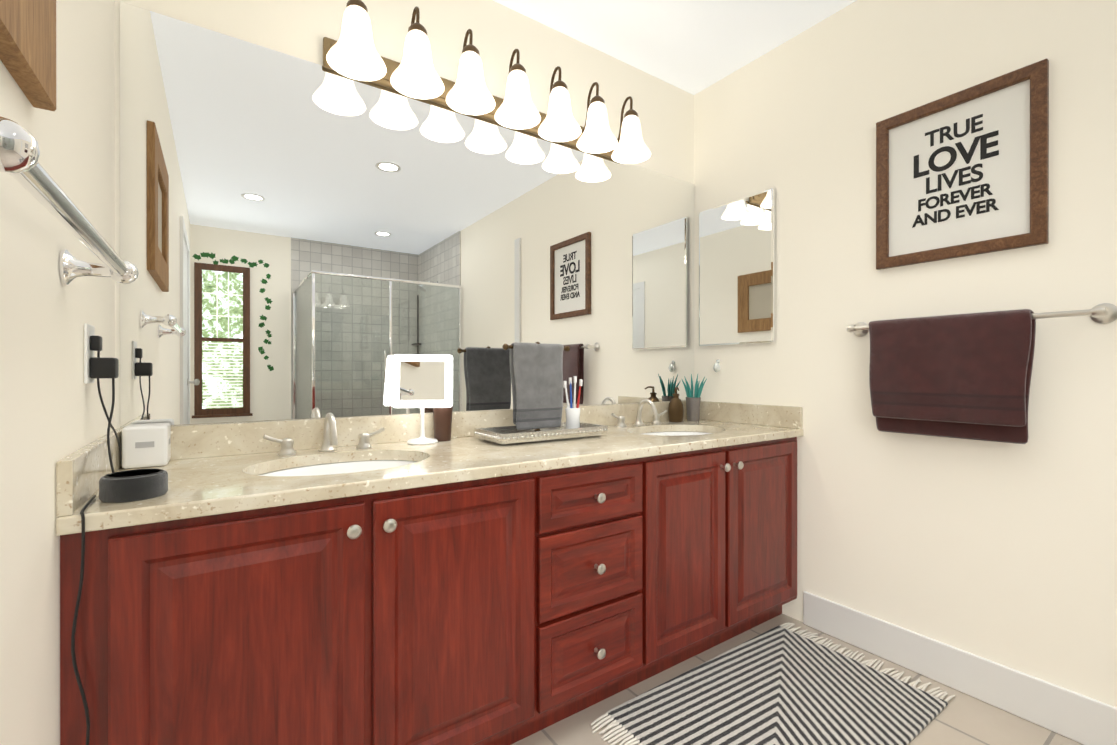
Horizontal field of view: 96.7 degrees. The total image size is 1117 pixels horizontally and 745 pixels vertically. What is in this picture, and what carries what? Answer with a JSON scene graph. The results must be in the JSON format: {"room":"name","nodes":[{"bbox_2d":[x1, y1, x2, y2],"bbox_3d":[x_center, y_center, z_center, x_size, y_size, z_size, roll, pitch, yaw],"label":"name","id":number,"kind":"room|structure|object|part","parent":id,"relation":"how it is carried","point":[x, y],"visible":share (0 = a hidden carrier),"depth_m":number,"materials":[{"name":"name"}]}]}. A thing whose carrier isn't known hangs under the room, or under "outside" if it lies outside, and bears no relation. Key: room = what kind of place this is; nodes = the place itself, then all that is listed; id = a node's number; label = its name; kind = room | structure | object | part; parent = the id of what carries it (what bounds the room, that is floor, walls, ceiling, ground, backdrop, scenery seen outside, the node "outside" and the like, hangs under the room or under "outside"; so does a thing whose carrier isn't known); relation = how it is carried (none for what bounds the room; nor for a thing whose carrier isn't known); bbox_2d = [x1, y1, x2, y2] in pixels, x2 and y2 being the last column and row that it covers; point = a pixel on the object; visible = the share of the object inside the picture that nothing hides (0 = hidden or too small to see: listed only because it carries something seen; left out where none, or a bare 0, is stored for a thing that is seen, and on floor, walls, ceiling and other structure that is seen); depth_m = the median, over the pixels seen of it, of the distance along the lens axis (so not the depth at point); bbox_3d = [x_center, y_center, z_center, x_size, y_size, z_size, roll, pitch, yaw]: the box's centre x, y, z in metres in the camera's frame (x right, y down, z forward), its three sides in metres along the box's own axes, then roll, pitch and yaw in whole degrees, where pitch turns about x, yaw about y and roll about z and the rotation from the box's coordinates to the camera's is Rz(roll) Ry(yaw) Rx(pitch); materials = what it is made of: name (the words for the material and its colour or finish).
{"room":"bathroom","nodes":[
{"label":"bathroom","id":0,"kind":"room"},
{"bbox_2d":[0,0,123,744],"bbox_3d":[0.007,-0.184,-0.485,0.100,2.440,4.390,0,0,-34],"label":"wall","id":1,"kind":"structure","parent":0,"point":[48,412],"depth_m":0.77,"materials":[{"name":"beige paint"}]},
{"bbox_2d":[0,0,55,110],"bbox_3d":[-0.564,-0.651,0.459,0.024,0.548,0.615,0,0,-34],"label":"picture frame","id":2,"kind":"object","parent":1,"relation":"attached to","point":[28,43],"visible":1,"depth_m":0.64,"materials":[{"name":"brown wood"}]},
{"bbox_2d":[0,117,138,284],"bbox_3d":[-0.632,-0.179,0.625,0.098,0.060,0.663,0,0,-34],"label":"towel rail","id":3,"kind":"object","parent":1,"relation":"attached to","point":[20,156],"visible":1,"depth_m":0.51,"materials":[{"name":"silver metal"}]},
{"bbox_2d":[56,428,122,514],"bbox_3d":[-0.959,0.189,1.034,0.020,0.090,0.549,0,0,-34],"label":"backsplash","id":4,"kind":"structure","parent":1,"relation":"attached to","point":[78,475],"depth_m":0.89,"materials":[{"name":"beige stone"}]},
{"bbox_2d":[84,323,121,472],"bbox_3d":[-0.959,0.065,1.052,0.285,0.321,0.076,0,0,44],"label":"electrical outlet","id":5,"kind":"object","parent":1,"relation":"attached to","point":[97,367],"depth_m":1.00,"materials":[{"name":"white plastic"}]},
{"bbox_2d":[84,323,94,383],"bbox_3d":[-0.945,-0.037,1.000,0.005,0.118,0.072,0,0,-34],"label":"outlet plate","id":6,"kind":"object","parent":5,"relation":"attached to","point":[89,330],"depth_m":0.99,"materials":[{"name":"white plastic"}]},
{"bbox_2d":[71,495,95,744],"bbox_3d":[-0.807,0.630,0.847,0.030,0.804,0.193,0,0,-40],"label":"power cord","id":7,"kind":"object","parent":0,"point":[78,679],"depth_m":0.81,"materials":[{"name":"black plastic"}]},
{"bbox_2d":[124,0,695,425],"bbox_3d":[-0.244,-0.187,1.943,2.190,2.440,0.100,0,0,-34],"label":"wall","id":8,"kind":"structure","parent":0,"point":[666,112],"depth_m":1.88,"materials":[{"name":"beige paint"}]},
{"bbox_2d":[119,1,693,427],"bbox_3d":[-0.219,-0.406,1.894,2.197,1.094,0.005,0,0,-34],"label":"mirror","id":9,"kind":"object","parent":8,"relation":"attached to","point":[301,238],"visible":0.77,"depth_m":1.59,"materials":[{"name":"clear glass"}]},
{"bbox_2d":[170,401,686,458],"bbox_3d":[-0.218,0.188,1.887,2.208,0.090,0.020,0,0,-34],"label":"backsplash","id":10,"kind":"structure","parent":8,"relation":"attached to","point":[187,441],"depth_m":1.56,"materials":[{"name":"beige stone"}]},
{"bbox_2d":[323,0,650,163],"bbox_3d":[-0.158,-1.042,1.802,1.262,0.256,0.210,0,0,-34],"label":"wall lamp","id":11,"kind":"object","parent":8,"relation":"attached to","point":[351,52],"visible":1,"depth_m":1.73,"materials":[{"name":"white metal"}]},
{"bbox_3d":[-0.598,-0.995,1.474,0.166,0.163,0.166,0,0,-34],"label":"lamp shade","id":12,"kind":"part","parent":11,"relation":"part of","materials":[{"name":"white glass"}]},
{"bbox_3d":[-0.598,-0.977,1.474,0.044,0.044,0.042,0,0,-34],"label":"bulb","id":13,"kind":"part","parent":11,"relation":"part of","materials":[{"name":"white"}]},
{"bbox_3d":[-0.448,-0.995,1.578,0.166,0.163,0.166,0,0,-34],"label":"lamp shade","id":14,"kind":"part","parent":11,"relation":"part of","materials":[{"name":"white glass"}]},
{"bbox_3d":[-0.297,-0.996,1.681,0.166,0.163,0.166,0,0,-34],"label":"lamp shade","id":15,"kind":"part","parent":11,"relation":"part of","materials":[{"name":"white glass"}]},
{"bbox_3d":[-0.146,-0.996,1.784,0.166,0.163,0.166,0,0,-34],"label":"lamp shade","id":16,"kind":"part","parent":11,"relation":"part of","materials":[{"name":"white glass"}]},
{"bbox_3d":[0.005,-0.996,1.887,0.166,0.163,0.166,0,0,-34],"label":"lamp shade","id":17,"kind":"part","parent":11,"relation":"part of","materials":[{"name":"white glass"}]},
{"bbox_3d":[0.155,-0.996,1.991,0.166,0.163,0.166,0,0,-34],"label":"lamp shade","id":18,"kind":"part","parent":11,"relation":"part of","materials":[{"name":"white glass"}]},
{"bbox_3d":[0.306,-0.996,2.094,0.166,0.163,0.166,0,0,-34],"label":"lamp shade","id":19,"kind":"part","parent":11,"relation":"part of","materials":[{"name":"white glass"}]},
{"bbox_2d":[493,0,855,94],"bbox_3d":[0.960,-1.455,0.166,2.410,0.100,4.390,0,0,-34],"label":"ceiling","id":20,"kind":"structure","parent":0,"point":[693,47],"depth_m":2.02,"materials":[{"name":"white paint"}]},
{"bbox_2d":[511,614,1082,744],"bbox_3d":[0.960,1.085,0.169,2.410,0.100,4.390,0,0,-34],"label":"floor","id":21,"kind":"structure","parent":0,"point":[961,718],"depth_m":1.48,"materials":[{"name":"tile"}]},
{"bbox_2d":[56,435,802,744],"bbox_3d":[-0.054,0.648,1.649,2.208,0.770,0.598,0,0,-34],"label":"bathroom vanity","id":22,"kind":"object","parent":21,"relation":"on","point":[330,579],"depth_m":1.15,"materials":[{"name":"brown wood"}]},
{"bbox_2d":[56,419,802,526],"bbox_3d":[-0.061,0.248,1.658,2.208,0.030,0.574,0,0,-34],"label":"countertop","id":23,"kind":"structure","parent":22,"relation":"on","point":[213,480],"depth_m":1.29,"materials":[{"name":"beige stone"}]},
{"bbox_2d":[99,468,167,502],"bbox_3d":[-0.799,0.211,0.936,0.099,0.044,0.099,0,0,-34],"label":"dot","id":24,"kind":"object","parent":23,"relation":"on","point":[129,485],"visible":1,"depth_m":0.90,"materials":[{"name":"black plastic"}]},
{"bbox_2d":[122,423,170,468],"bbox_3d":[-1.037,0.182,1.253,0.089,0.101,0.096,0,0,-34],"label":"cube","id":25,"kind":"object","parent":23,"relation":"on","point":[146,445],"visible":0.98,"depth_m":1.22,"materials":[{"name":"white plastic"}]},
{"bbox_2d":[260,413,387,454],"bbox_3d":[-0.662,0.175,1.438,0.332,0.118,0.139,0,0,-34],"label":"faucet","id":26,"kind":"object","parent":23,"relation":"on","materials":[{"name":"silver metal"}]},
{"bbox_2d":[248,451,427,478],"bbox_3d":[-0.564,0.333,1.305,0.477,0.162,0.356,0,0,-34],"label":"sink","id":27,"kind":"object","parent":23,"relation":"in","point":[394,458],"depth_m":1.44,"materials":[{"name":"white ceramic"}]},
{"bbox_2d":[392,355,452,444],"bbox_3d":[-0.448,0.087,1.639,0.186,0.292,0.111,0,0,-34],"label":"makeup mirror","id":28,"kind":"object","parent":23,"relation":"on","point":[421,382],"visible":0.98,"depth_m":1.63,"materials":[{"name":"white plastic"}]},
{"bbox_2d":[433,405,452,440],"bbox_3d":[-0.397,0.172,1.700,0.069,0.121,0.069,0,0,-34],"label":"cup","id":29,"kind":"object","parent":23,"relation":"on","point":[442,419],"visible":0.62,"depth_m":1.67,"materials":[{"name":"brown plastic"}]},
{"bbox_2d":[474,342,607,444],"bbox_3d":[-0.056,0.061,1.766,0.449,0.341,0.212,0,0,-34],"label":"tray","id":30,"kind":"object","parent":23,"relation":"on","point":[538,384],"visible":1,"depth_m":1.73,"materials":[{"name":"silver metal"}]},
{"bbox_2d":[509,342,563,429],"bbox_3d":[-0.072,0.047,1.755,0.216,0.302,0.038,0,0,-34],"label":"towel","id":31,"kind":"object","parent":30,"relation":"on","point":[536,369],"depth_m":1.73,"materials":[{"name":"grey fabric"}]},
{"bbox_2d":[608,399,667,426],"bbox_3d":[0.382,0.174,2.153,0.332,0.118,0.139,0,0,-34],"label":"faucet","id":32,"kind":"object","parent":23,"relation":"on","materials":[{"name":"silver metal"}]},
{"bbox_2d":[640,427,707,434],"bbox_3d":[0.479,0.332,2.020,0.477,0.162,0.356,0,0,-34],"label":"sink","id":33,"kind":"object","parent":23,"relation":"in","point":[655,430],"depth_m":2.20,"materials":[{"name":"white ceramic"}]},
{"bbox_2d":[668,387,683,421],"bbox_3d":[0.552,0.149,2.329,0.072,0.164,0.074,0,0,-34],"label":"soap dispenser","id":34,"kind":"object","parent":23,"relation":"on","point":[675,411],"visible":0.98,"depth_m":2.30,"materials":[{"name":"brown metal"}]},
{"bbox_2d":[682,374,706,420],"bbox_3d":[0.658,0.119,2.384,0.117,0.225,0.110,0,0,-34],"label":"potted plant","id":35,"kind":"object","parent":23,"relation":"on","point":[693,408],"visible":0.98,"depth_m":2.37,"materials":[{"name":"green plant"}]},
{"bbox_2d":[590,622,954,744],"bbox_3d":[0.675,1.026,1.518,1.068,0.014,0.567,0,0,-34],"label":"rug","id":36,"kind":"object","parent":21,"relation":"on","point":[781,684],"visible":1,"depth_m":1.54,"materials":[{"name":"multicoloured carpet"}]},
{"bbox_2d":[696,0,1116,706],"bbox_3d":[1.913,-0.186,0.820,0.100,2.440,4.390,0,0,-34],"label":"wall","id":37,"kind":"structure","parent":0,"point":[1002,552],"depth_m":1.67,"materials":[{"name":"beige paint"}]},
{"bbox_2d":[713,360,719,371],"bbox_3d":[0.762,-0.032,2.389,0.034,0.063,0.034,0,0,-34],"label":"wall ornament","id":38,"kind":"object","parent":37,"relation":"attached to","point":[716,367],"visible":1,"depth_m":2.38,"materials":[{"name":"silver glass"}]},
{"bbox_2d":[699,188,774,346],"bbox_3d":[0.818,-0.463,2.309,0.020,0.670,0.405,0,0,-34],"label":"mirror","id":39,"kind":"object","parent":37,"relation":"attached to","point":[736,272],"visible":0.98,"depth_m":2.28,"materials":[{"name":"silver glass"}]},
{"bbox_2d":[700,401,802,426],"bbox_3d":[0.846,0.187,2.270,0.020,0.090,0.549,0,0,-34],"label":"backsplash","id":40,"kind":"structure","parent":37,"relation":"attached to","point":[770,415],"depth_m":2.21,"materials":[{"name":"beige stone"}]},
{"bbox_2d":[803,591,1116,744],"bbox_3d":[1.314,0.966,1.594,0.012,0.135,1.082,0,0,-34],"label":"baseboard","id":41,"kind":"structure","parent":37,"relation":"attached to","point":[1076,717],"depth_m":1.56,"materials":[{"name":"white paint"}]},
{"bbox_2d":[876,58,1048,269],"bbox_3d":[1.287,-0.640,1.622,0.022,0.531,0.451,0,0,-34],"label":"framed art","id":42,"kind":"object","parent":37,"relation":"attached to","point":[963,173],"visible":1,"depth_m":1.59,"materials":[{"name":"brown wood"}]},
{"bbox_2d":[847,303,1116,443],"bbox_3d":[1.269,0.010,1.579,0.102,0.398,0.676,0,0,-34],"label":"towel rail","id":43,"kind":"object","parent":37,"relation":"attached to","point":[965,376],"visible":1,"depth_m":1.54,"materials":[{"name":"brown fabric"}]},
{"bbox_2d":[868,309,1035,443],"bbox_3d":[1.231,0.013,1.593,0.055,0.396,0.436,0,0,-34],"label":"towel","id":44,"kind":"object","parent":43,"relation":"hanging from","point":[962,376],"depth_m":1.55,"materials":[{"name":"brown fabric"}]}
]}

